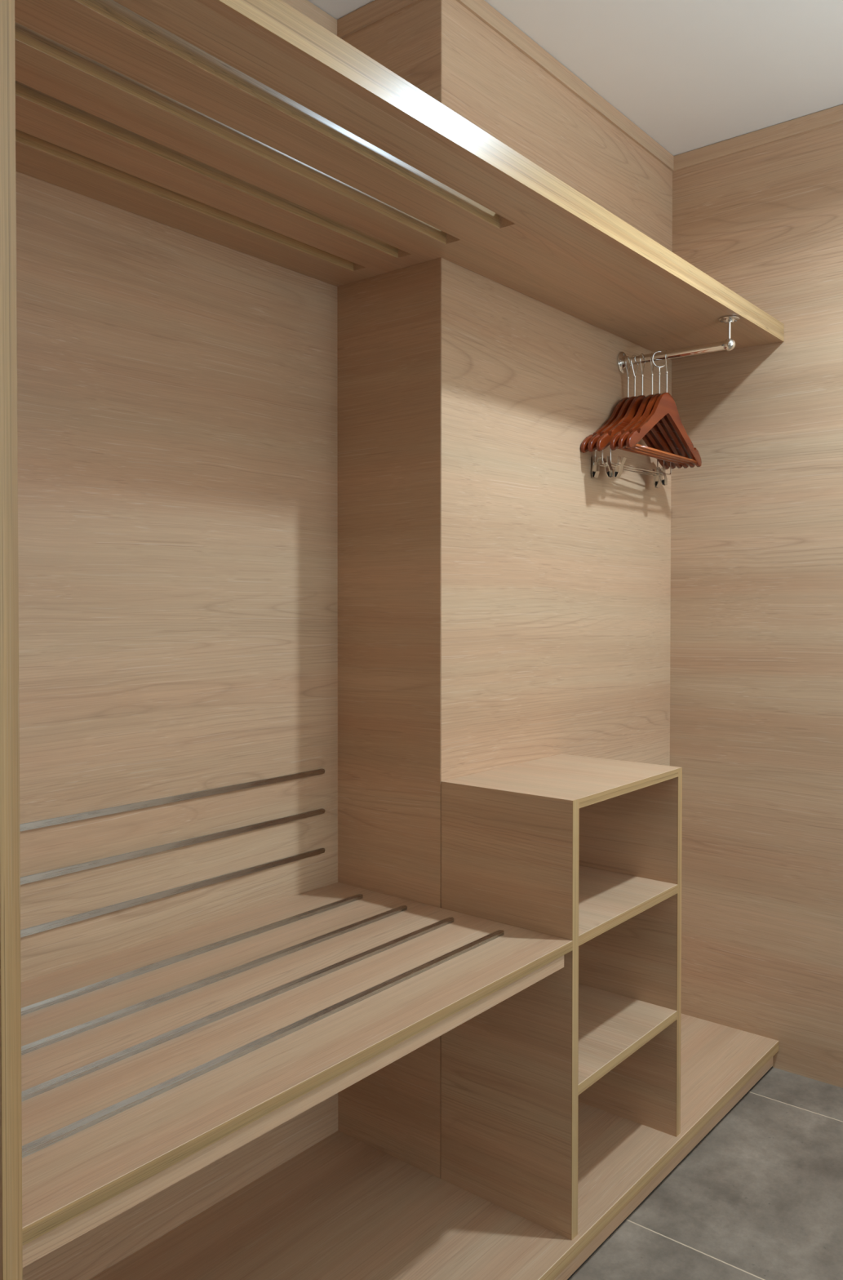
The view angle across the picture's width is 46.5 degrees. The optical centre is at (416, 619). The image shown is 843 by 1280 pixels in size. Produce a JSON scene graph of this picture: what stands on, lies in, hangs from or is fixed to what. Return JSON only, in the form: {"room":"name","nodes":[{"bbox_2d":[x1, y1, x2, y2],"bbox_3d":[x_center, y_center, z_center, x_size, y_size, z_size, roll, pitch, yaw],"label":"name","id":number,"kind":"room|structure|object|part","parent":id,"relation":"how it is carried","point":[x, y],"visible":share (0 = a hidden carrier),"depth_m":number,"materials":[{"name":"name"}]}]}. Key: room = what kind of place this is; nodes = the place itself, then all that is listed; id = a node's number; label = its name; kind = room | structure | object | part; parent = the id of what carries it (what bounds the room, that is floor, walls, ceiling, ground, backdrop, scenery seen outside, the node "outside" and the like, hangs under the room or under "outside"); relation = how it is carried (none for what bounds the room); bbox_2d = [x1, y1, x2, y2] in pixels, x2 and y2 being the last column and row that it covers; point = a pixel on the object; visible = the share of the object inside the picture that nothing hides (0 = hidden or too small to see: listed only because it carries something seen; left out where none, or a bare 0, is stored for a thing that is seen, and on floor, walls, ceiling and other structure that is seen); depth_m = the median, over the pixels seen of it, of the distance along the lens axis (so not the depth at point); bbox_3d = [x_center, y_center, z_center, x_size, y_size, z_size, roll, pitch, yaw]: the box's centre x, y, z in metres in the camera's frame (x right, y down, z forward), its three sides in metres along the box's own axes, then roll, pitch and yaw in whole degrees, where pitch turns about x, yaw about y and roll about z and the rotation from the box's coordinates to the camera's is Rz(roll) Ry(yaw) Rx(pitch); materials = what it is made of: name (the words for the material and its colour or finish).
{"room":"walk-in closet","nodes":[
{"label":"walk-in closet","id":0,"kind":"room"},
{"bbox_2d":[15,170,337,1279],"bbox_3d":[-1.096,-0.024,0.838,0.038,2.280,2.921,1,1,39],"label":"wall","id":1,"kind":"structure","parent":0,"point":[177,389],"depth_m":1.64,"materials":[{"name":"brown wood"}]},
{"bbox_2d":[19,768,324,831],"bbox_3d":[-0.474,0.304,1.571,0.004,0.010,0.926,1,1,39],"label":"wall strip","id":2,"kind":"object","parent":1,"relation":"attached to","point":[44,823],"visible":1,"depth_m":1.63,"materials":[{"name":"metal"}]},
{"bbox_2d":[20,848,324,937],"bbox_3d":[-0.474,0.460,1.574,0.004,0.010,0.926,1,1,39],"label":"wall strip","id":3,"kind":"object","parent":1,"relation":"attached to","point":[39,928],"visible":1,"depth_m":1.63,"materials":[{"name":"metal"}]},
{"bbox_2d":[20,808,324,884],"bbox_3d":[-0.474,0.383,1.572,0.004,0.010,0.926,1,1,39],"label":"wall strip","id":4,"kind":"object","parent":1,"relation":"attached to","point":[51,873],"visible":1,"depth_m":1.63,"materials":[{"name":"metal"}]},
{"bbox_2d":[21,882,573,1267],"bbox_3d":[-0.256,0.552,1.419,0.538,0.043,0.970,1,1,39],"label":"bench","id":5,"kind":"object","parent":1,"relation":"attached to","point":[144,1066],"visible":0.98,"depth_m":1.30,"materials":[{"name":"brown wood"}]},
{"bbox_2d":[281,0,337,35],"bbox_3d":[-0.463,-1.156,1.558,0.006,0.037,0.966,1,1,39],"label":"trim","id":6,"kind":"structure","parent":1,"relation":"attached to","point":[305,7],"depth_m":1.88,"materials":[{"name":"brown wood"}]},
{"bbox_2d":[337,0,441,1178],"bbox_3d":[-0.055,-0.041,1.875,0.260,2.280,0.001,1,1,39],"label":"wall","id":7,"kind":"structure","parent":0,"point":[389,324],"depth_m":1.86,"materials":[{"name":"brown wood"}]},
{"bbox_2d":[337,0,417,39],"bbox_3d":[-0.057,-1.161,1.853,0.261,0.037,0.006,1,1,39],"label":"trim","id":8,"kind":"structure","parent":7,"relation":"attached to","point":[375,11],"depth_m":1.88,"materials":[{"name":"brown wood"}]},
{"bbox_2d":[440,0,672,1148],"bbox_3d":[0.253,-0.046,2.250,0.261,2.280,0.970,1,1,39],"label":"wall","id":9,"kind":"structure","parent":0,"point":[556,576],"depth_m":2.05,"materials":[{"name":"brown wood"}]},
{"bbox_2d":[14,0,784,359],"bbox_3d":[0.056,-0.678,1.772,0.547,0.042,1.942,1,1,39],"label":"slatted shelf","id":10,"kind":"object","parent":9,"relation":"attached to","point":[251,127],"visible":1,"depth_m":1.41,"materials":[{"name":"brown wood"}]},
{"bbox_2d":[617,315,740,373],"bbox_3d":[0.598,-0.623,2.233,0.282,0.083,0.051,1,1,39],"label":"rail","id":11,"kind":"object","parent":10,"relation":"attached to","point":[728,344],"visible":0.99,"depth_m":2.21,"materials":[{"name":"silver metal"}]},
{"bbox_2d":[580,355,669,488],"bbox_3d":[0.500,-0.471,2.310,0.021,0.298,0.389,1,1,43],"label":"hanger","id":12,"kind":"object","parent":11,"relation":"hanging from","point":[596,463],"visible":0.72,"depth_m":2.26,"materials":[{"name":"brown wood"}]},
{"bbox_3d":[0.500,-0.544,2.309,0.004,0.048,0.004,1,1,39],"label":"stem","id":13,"kind":"part","parent":12,"relation":"part of","materials":[{"name":"silver metal"}]},
{"bbox_2d":[587,355,675,487],"bbox_3d":[0.513,-0.471,2.300,0.024,0.298,0.389,1,1,43],"label":"hanger","id":14,"kind":"object","parent":11,"relation":"hanging from","point":[592,446],"visible":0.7,"depth_m":2.26,"materials":[{"name":"brown wood"}]},
{"bbox_3d":[0.513,-0.544,2.298,0.004,0.048,0.004,1,1,39],"label":"stem","id":15,"kind":"part","parent":14,"relation":"part of","materials":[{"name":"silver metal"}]},
{"bbox_2d":[595,353,682,485],"bbox_3d":[0.527,-0.471,2.288,0.025,0.298,0.389,1,1,41],"label":"hanger","id":16,"kind":"object","parent":11,"relation":"hanging from","point":[604,441],"visible":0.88,"depth_m":2.25,"materials":[{"name":"brown wood"}]},
{"bbox_3d":[0.528,-0.544,2.286,0.004,0.048,0.004,1,1,39],"label":"stem","id":17,"kind":"part","parent":16,"relation":"part of","materials":[{"name":"silver metal"}]},
{"bbox_2d":[609,352,688,468],"bbox_3d":[0.549,-0.496,2.280,0.009,0.248,0.389,1,1,40],"label":"hanger","id":18,"kind":"object","parent":11,"relation":"hanging from","point":[614,442],"visible":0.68,"depth_m":2.26,"materials":[{"name":"brown wood"}]},
{"bbox_3d":[0.549,-0.543,2.279,0.004,0.048,0.004,1,1,39],"label":"stem","id":19,"kind":"part","parent":18,"relation":"part of","materials":[{"name":"silver metal"}]},
{"bbox_2d":[617,351,695,467],"bbox_3d":[0.563,-0.496,2.268,0.024,0.249,0.389,1,1,39],"label":"hanger","id":20,"kind":"object","parent":11,"relation":"hanging from","point":[622,441],"visible":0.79,"depth_m":2.26,"materials":[{"name":"brown wood"}]},
{"bbox_3d":[0.563,-0.543,2.268,0.004,0.048,0.004,1,1,39],"label":"stem","id":21,"kind":"part","parent":20,"relation":"part of","materials":[{"name":"silver metal"}]},
{"bbox_2d":[626,350,702,466],"bbox_3d":[0.577,-0.495,2.257,0.009,0.248,0.389,1,1,39],"label":"hanger","id":22,"kind":"object","parent":11,"relation":"hanging from","point":[665,405],"visible":0.96,"depth_m":2.25,"materials":[{"name":"brown wood"}]},
{"bbox_3d":[0.577,-0.543,2.256,0.004,0.048,0.004,1,1,39],"label":"stem","id":23,"kind":"part","parent":22,"relation":"part of","materials":[{"name":"silver metal"}]},
{"bbox_3d":[0.690,-0.637,2.158,0.007,0.044,0.007,1,1,39],"label":"post","id":24,"kind":"part","parent":11,"relation":"part of","materials":[{"name":"silver metal"}]},
{"bbox_2d":[456,0,674,171],"bbox_3d":[0.354,-1.165,2.145,0.006,0.037,0.977,1,1,39],"label":"trim","id":25,"kind":"structure","parent":9,"relation":"attached to","point":[482,10],"depth_m":2.10,"materials":[{"name":"brown wood"}]},
{"bbox_2d":[307,0,842,155],"bbox_3d":[1.097,-1.169,-0.347,4.833,0.051,3.893,1,1,39],"label":"ceiling","id":26,"kind":"structure","parent":0,"point":[691,75],"depth_m":2.06,"materials":[{"name":"paint"}]},
{"bbox_2d":[568,1066,842,1279],"bbox_3d":[1.096,1.161,-0.308,4.833,0.051,3.893,1,1,39],"label":"floor","id":27,"kind":"structure","parent":0,"point":[760,1197],"depth_m":1.84,"materials":[{"name":"grey tile"}]},
{"bbox_2d":[0,0,22,1279],"bbox_3d":[-0.566,-0.026,1.024,0.547,2.278,0.018,1,1,39],"label":"partition panel","id":28,"kind":"object","parent":27,"relation":"on","point":[11,1113],"visible":1,"depth_m":0.85,"materials":[{"name":"brown wood"}]},
{"bbox_3d":[-0.566,-0.026,1.025,0.545,2.278,0.018,1,1,39],"label":"panel","id":29,"kind":"part","parent":28,"relation":"part of","materials":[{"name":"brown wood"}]},
{"bbox_2d":[89,1013,778,1279],"bbox_3d":[0.055,1.067,1.801,0.546,0.069,1.942,1,1,39],"label":"platform","id":30,"kind":"object","parent":27,"relation":"on","point":[344,1207],"visible":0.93,"depth_m":1.71,"materials":[{"name":"brown wood"}]},
{"bbox_2d":[440,753,682,1239],"bbox_3d":[0.288,0.663,1.880,0.277,0.735,0.427,1,1,39],"label":"shelving unit","id":31,"kind":"object","parent":30,"relation":"on","point":[586,851],"visible":0.97,"depth_m":1.76,"materials":[{"name":"brown wood"}]},
{"bbox_3d":[0.159,0.666,1.723,0.274,0.735,0.020,1,1,39],"label":"panel","id":32,"kind":"part","parent":31,"relation":"part of","materials":[{"name":"brown wood"}]},
{"bbox_3d":[0.288,0.304,1.875,0.275,0.016,0.389,1,1,39],"label":"panel","id":33,"kind":"part","parent":31,"relation":"part of","materials":[{"name":"brown wood"}]},
{"bbox_3d":[0.417,0.661,2.039,0.275,0.735,0.018,1,1,39],"label":"panel","id":34,"kind":"part","parent":31,"relation":"part of","materials":[{"name":"brown wood"}]},
{"bbox_3d":[0.288,0.786,1.883,0.275,0.017,0.389,1,1,39],"label":"shelf","id":35,"kind":"part","parent":31,"relation":"part of","materials":[{"name":"brown wood"}]},
{"bbox_3d":[0.288,0.534,1.879,0.275,0.017,0.389,1,1,39],"label":"shelf","id":36,"kind":"part","parent":31,"relation":"part of","materials":[{"name":"brown wood"}]},
{"bbox_2d":[670,121,842,1088],"bbox_3d":[2.341,-0.028,1.194,4.833,2.280,0.038,1,1,39],"label":"wall","id":37,"kind":"structure","parent":0,"point":[757,629],"depth_m":2.39,"materials":[{"name":"brown wood"}]},
{"bbox_2d":[674,104,842,171],"bbox_3d":[2.431,-1.147,1.074,4.566,0.037,0.006,1,1,39],"label":"trim","id":38,"kind":"structure","parent":37,"relation":"attached to","point":[833,115],"depth_m":2.38,"materials":[{"name":"brown wood"}]}
]}

